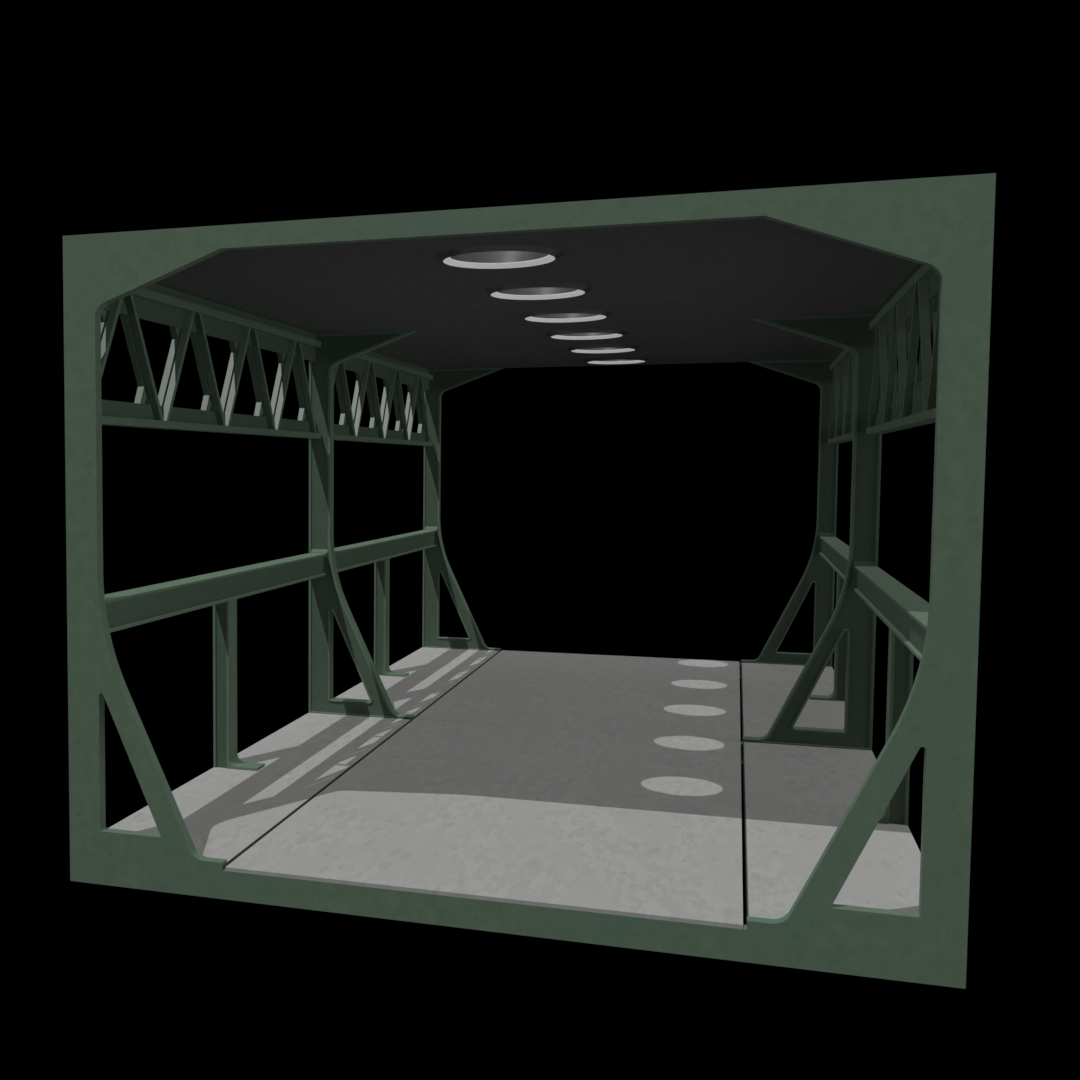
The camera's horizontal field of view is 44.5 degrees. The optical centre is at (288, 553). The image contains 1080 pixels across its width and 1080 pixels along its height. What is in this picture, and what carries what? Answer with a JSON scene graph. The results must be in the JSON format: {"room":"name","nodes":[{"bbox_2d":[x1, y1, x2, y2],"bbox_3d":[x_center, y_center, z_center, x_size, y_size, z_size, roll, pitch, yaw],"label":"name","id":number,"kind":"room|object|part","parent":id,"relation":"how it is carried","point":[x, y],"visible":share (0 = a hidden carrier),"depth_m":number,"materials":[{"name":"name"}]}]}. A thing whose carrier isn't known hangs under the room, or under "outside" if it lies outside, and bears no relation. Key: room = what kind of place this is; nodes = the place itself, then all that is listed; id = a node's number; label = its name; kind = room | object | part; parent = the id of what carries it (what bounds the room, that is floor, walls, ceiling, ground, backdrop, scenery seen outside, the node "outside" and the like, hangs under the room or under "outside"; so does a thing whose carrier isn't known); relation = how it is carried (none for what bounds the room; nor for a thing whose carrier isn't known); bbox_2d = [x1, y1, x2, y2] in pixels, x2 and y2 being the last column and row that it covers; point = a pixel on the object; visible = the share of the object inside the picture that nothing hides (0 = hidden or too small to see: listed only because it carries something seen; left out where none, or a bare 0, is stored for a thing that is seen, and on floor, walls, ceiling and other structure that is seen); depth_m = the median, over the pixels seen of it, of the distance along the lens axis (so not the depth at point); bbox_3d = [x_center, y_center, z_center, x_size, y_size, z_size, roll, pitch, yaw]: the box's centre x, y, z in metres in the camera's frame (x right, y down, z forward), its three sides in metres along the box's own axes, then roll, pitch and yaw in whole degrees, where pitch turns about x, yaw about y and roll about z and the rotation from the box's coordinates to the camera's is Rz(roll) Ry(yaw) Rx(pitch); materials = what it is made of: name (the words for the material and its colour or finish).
{"room":"covered footbridge","nodes":[
{"label":"covered footbridge","id":0,"kind":"room"},
{"bbox_2d":[63,173,995,988],"bbox_3d":[0.808,0.093,5.641,4.000,3.177,0.060,1,4,19],"label":"frame","id":1,"kind":"object","parent":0,"point":[945,224],"visible":1,"depth_m":5.26,"materials":[{"name":"green metal"}]},
{"bbox_2d":[101,283,320,438],"bbox_3d":[-0.409,-1.155,7.986,0.094,0.792,3.710,1,4,19],"label":"girder","id":2,"kind":"object","parent":1,"relation":"attached to","point":[186,315],"visible":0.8,"depth_m":7.72,"materials":[{"name":"green metal"}]},
{"bbox_2d":[109,713,410,864],"bbox_3d":[-0.071,1.433,8.044,0.816,0.136,3.710,1,4,19],"label":"panel","id":3,"kind":"object","parent":1,"relation":"on","point":[225,812],"visible":0.67,"depth_m":7.73,"materials":[{"name":"grey concrete"}]},
{"bbox_2d":[213,599,264,770],"bbox_3d":[-0.313,0.822,8.099,0.295,1.074,0.145,1,4,19],"label":"post","id":4,"kind":"object","parent":3,"relation":"on","point":[225,755],"visible":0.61,"depth_m":8.08,"materials":[{"name":"green metal"}]},
{"bbox_2d":[104,549,327,632],"bbox_3d":[-0.383,0.182,8.076,0.150,0.206,3.725,1,4,19],"label":"rail","id":5,"kind":"object","parent":4,"relation":"on","point":[125,609],"visible":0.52,"depth_m":7.63,"materials":[{"name":"green metal"}]},
{"bbox_3d":[-0.262,1.325,8.116,0.188,0.068,0.145,1,4,19],"label":"foot plate","id":6,"kind":"part","parent":4,"relation":"part of","materials":[{"name":"green metal"}]},
{"bbox_2d":[225,719,742,928],"bbox_3d":[1.429,1.459,7.512,2.330,0.118,3.816,1,4,19],"label":"panel","id":7,"kind":"object","parent":1,"relation":"on","point":[649,826],"visible":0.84,"depth_m":6.82,"materials":[{"name":"grey concrete"}]},
{"bbox_2d":[155,218,891,290],"bbox_3d":[1.017,-1.450,6.132,4.120,0.090,1.201,1,4,19],"label":"ceiling panel","id":8,"kind":"object","parent":1,"relation":"attached to","point":[761,240],"visible":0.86,"depth_m":6.07,"materials":[{"name":"black metal"}]},
{"bbox_2d":[866,265,939,433],"bbox_3d":[3.272,-1.067,6.699,0.094,0.792,3.710,1,4,19],"label":"girder","id":9,"kind":"object","parent":1,"relation":"attached to","point":[907,398],"visible":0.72,"depth_m":6.74,"materials":[{"name":"green metal"}]},
{"bbox_2d":[180,256,921,315],"bbox_3d":[1.425,-1.530,7.295,4.120,0.090,1.260,1,4,19],"label":"ceiling panel","id":10,"kind":"object","parent":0,"point":[888,272],"visible":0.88,"depth_m":7.14,"materials":[{"name":"black metal"}]},
{"bbox_2d":[415,650,740,739],"bbox_3d":[2.694,1.213,11.112,2.330,0.118,3.822,1,4,19],"label":"panel","id":11,"kind":"object","parent":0,"point":[626,694],"visible":0.8,"depth_m":10.66,"materials":[{"name":"grey concrete"}]},
{"bbox_2d":[309,314,881,763],"bbox_3d":[2.062,-0.097,9.215,4.000,3.070,0.100,1,4,19],"label":"frame","id":12,"kind":"object","parent":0,"point":[851,614],"visible":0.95,"depth_m":8.75,"materials":[{"name":"green metal"}]},
{"bbox_2d":[334,351,432,445],"bbox_3d":[0.852,-1.401,11.575,0.094,0.792,3.711,1,4,19],"label":"girder","id":13,"kind":"object","parent":12,"relation":"attached to","point":[371,365],"visible":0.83,"depth_m":11.54,"materials":[{"name":"green metal"}]},
{"bbox_2d":[335,647,498,717],"bbox_3d":[1.190,1.187,11.633,0.816,0.136,3.710,1,4,19],"label":"panel","id":14,"kind":"object","parent":12,"relation":"on","point":[433,672],"visible":0.61,"depth_m":11.58,"materials":[{"name":"grey concrete"}]},
{"bbox_2d":[374,559,408,676],"bbox_3d":[0.947,0.577,11.687,0.295,1.074,0.145,1,4,19],"label":"post","id":15,"kind":"object","parent":14,"relation":"on","point":[381,568],"visible":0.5,"depth_m":11.66,"materials":[{"name":"green metal"}]},
{"bbox_2d":[334,526,436,571],"bbox_3d":[0.877,-0.064,11.664,0.150,0.206,3.723,1,4,19],"label":"rail","id":16,"kind":"object","parent":15,"relation":"on","point":[351,556],"visible":0.79,"depth_m":11.43,"materials":[{"name":"green metal"}]},
{"bbox_3d":[0.998,1.079,11.703,0.188,0.068,0.145,1,4,19],"label":"foot plate","id":17,"kind":"part","parent":15,"relation":"part of","materials":[{"name":"green metal"}]},
{"bbox_2d":[260,289,898,333],"bbox_3d":[1.843,-1.611,8.485,4.120,0.090,1.260,1,4,19],"label":"skylight panel","id":18,"kind":"object","parent":12,"relation":"attached to","point":[868,301],"visible":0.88,"depth_m":8.41,"materials":[{"name":"black metal"}]},
{"bbox_2d":[379,319,798,347],"bbox_3d":[2.261,-1.693,9.675,4.120,0.090,1.260,1,4,19],"label":"skylight panel","id":19,"kind":"object","parent":12,"relation":"attached to","point":[729,327],"visible":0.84,"depth_m":9.67,"materials":[{"name":"black metal"}]},
{"bbox_2d":[828,349,854,443],"bbox_3d":[4.532,-1.312,10.288,0.094,0.792,3.711,1,4,19],"label":"girder","id":20,"kind":"object","parent":12,"relation":"attached to","point":[843,367],"visible":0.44,"depth_m":10.68,"materials":[{"name":"green metal"}]},
{"bbox_2d":[371,335,840,359],"bbox_3d":[2.679,-1.774,10.865,4.120,0.090,1.260,1,4,19],"label":"skylight panel","id":21,"kind":"object","parent":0,"point":[778,342],"visible":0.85,"depth_m":10.81,"materials":[{"name":"black metal"}]},
{"bbox_2d":[422,360,838,677],"bbox_3d":[3.316,-0.342,12.785,4.000,3.070,0.060,1,4,19],"label":"frame","id":22,"kind":"object","parent":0,"point":[818,571],"visible":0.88,"depth_m":12.37,"materials":[{"name":"green metal"}]},
{"bbox_2d":[400,348,843,369],"bbox_3d":[3.107,-1.857,12.084,4.120,0.090,1.321,1,4,19],"label":"skylight panel","id":23,"kind":"object","parent":22,"relation":"attached to","point":[817,353],"visible":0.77,"depth_m":11.91,"materials":[{"name":"black metal"}]},
{"bbox_2d":[741,663,844,739],"bbox_3d":[4.194,1.259,10.583,0.816,0.136,3.710,1,4,19],"label":"panel","id":24,"kind":"object","parent":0,"point":[765,688],"visible":0.59,"depth_m":10.48,"materials":[{"name":"grey concrete"}]},
{"bbox_2d":[809,573,846,700],"bbox_3d":[4.443,0.660,10.464,0.295,1.074,0.145,1,4,19],"label":"post","id":25,"kind":"object","parent":24,"relation":"on","point":[838,694],"visible":0.37,"depth_m":10.40,"materials":[{"name":"green metal"}]},
{"bbox_3d":[4.393,1.160,10.516,0.188,0.068,0.145,1,4,19],"label":"foot plate","id":26,"kind":"part","parent":25,"relation":"part of","materials":[{"name":"green metal"}]},
{"bbox_2d":[819,533,848,579],"bbox_3d":[4.511,0.023,10.393,0.150,0.206,3.723,1,4,19],"label":"rail","id":27,"kind":"object","parent":25,"relation":"on","point":[835,552],"visible":0.69,"depth_m":10.68,"materials":[{"name":"green metal"}]},
{"bbox_2d":[743,742,920,924],"bbox_3d":[2.934,1.504,6.994,0.816,0.136,3.710,1,4,19],"label":"panel","id":28,"kind":"object","parent":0,"point":[796,798],"visible":0.65,"depth_m":6.62,"materials":[{"name":"grey concrete"}]},
{"bbox_2d":[845,629,913,825],"bbox_3d":[3.184,0.905,6.877,0.295,1.074,0.145,1,4,19],"label":"post","id":29,"kind":"object","parent":28,"relation":"on","point":[900,658],"visible":0.51,"depth_m":6.79,"materials":[{"name":"green metal"}]},
{"bbox_3d":[3.133,1.406,6.929,0.188,0.068,0.145,1,4,19],"label":"foot plate","id":30,"kind":"part","parent":29,"relation":"part of","materials":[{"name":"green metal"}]},
{"bbox_2d":[853,561,928,659],"bbox_3d":[3.251,0.269,6.806,0.150,0.206,3.725,1,4,19],"label":"rail","id":31,"kind":"object","parent":29,"relation":"on","point":[904,612],"visible":0.6,"depth_m":6.66,"materials":[{"name":"green metal"}]}
]}

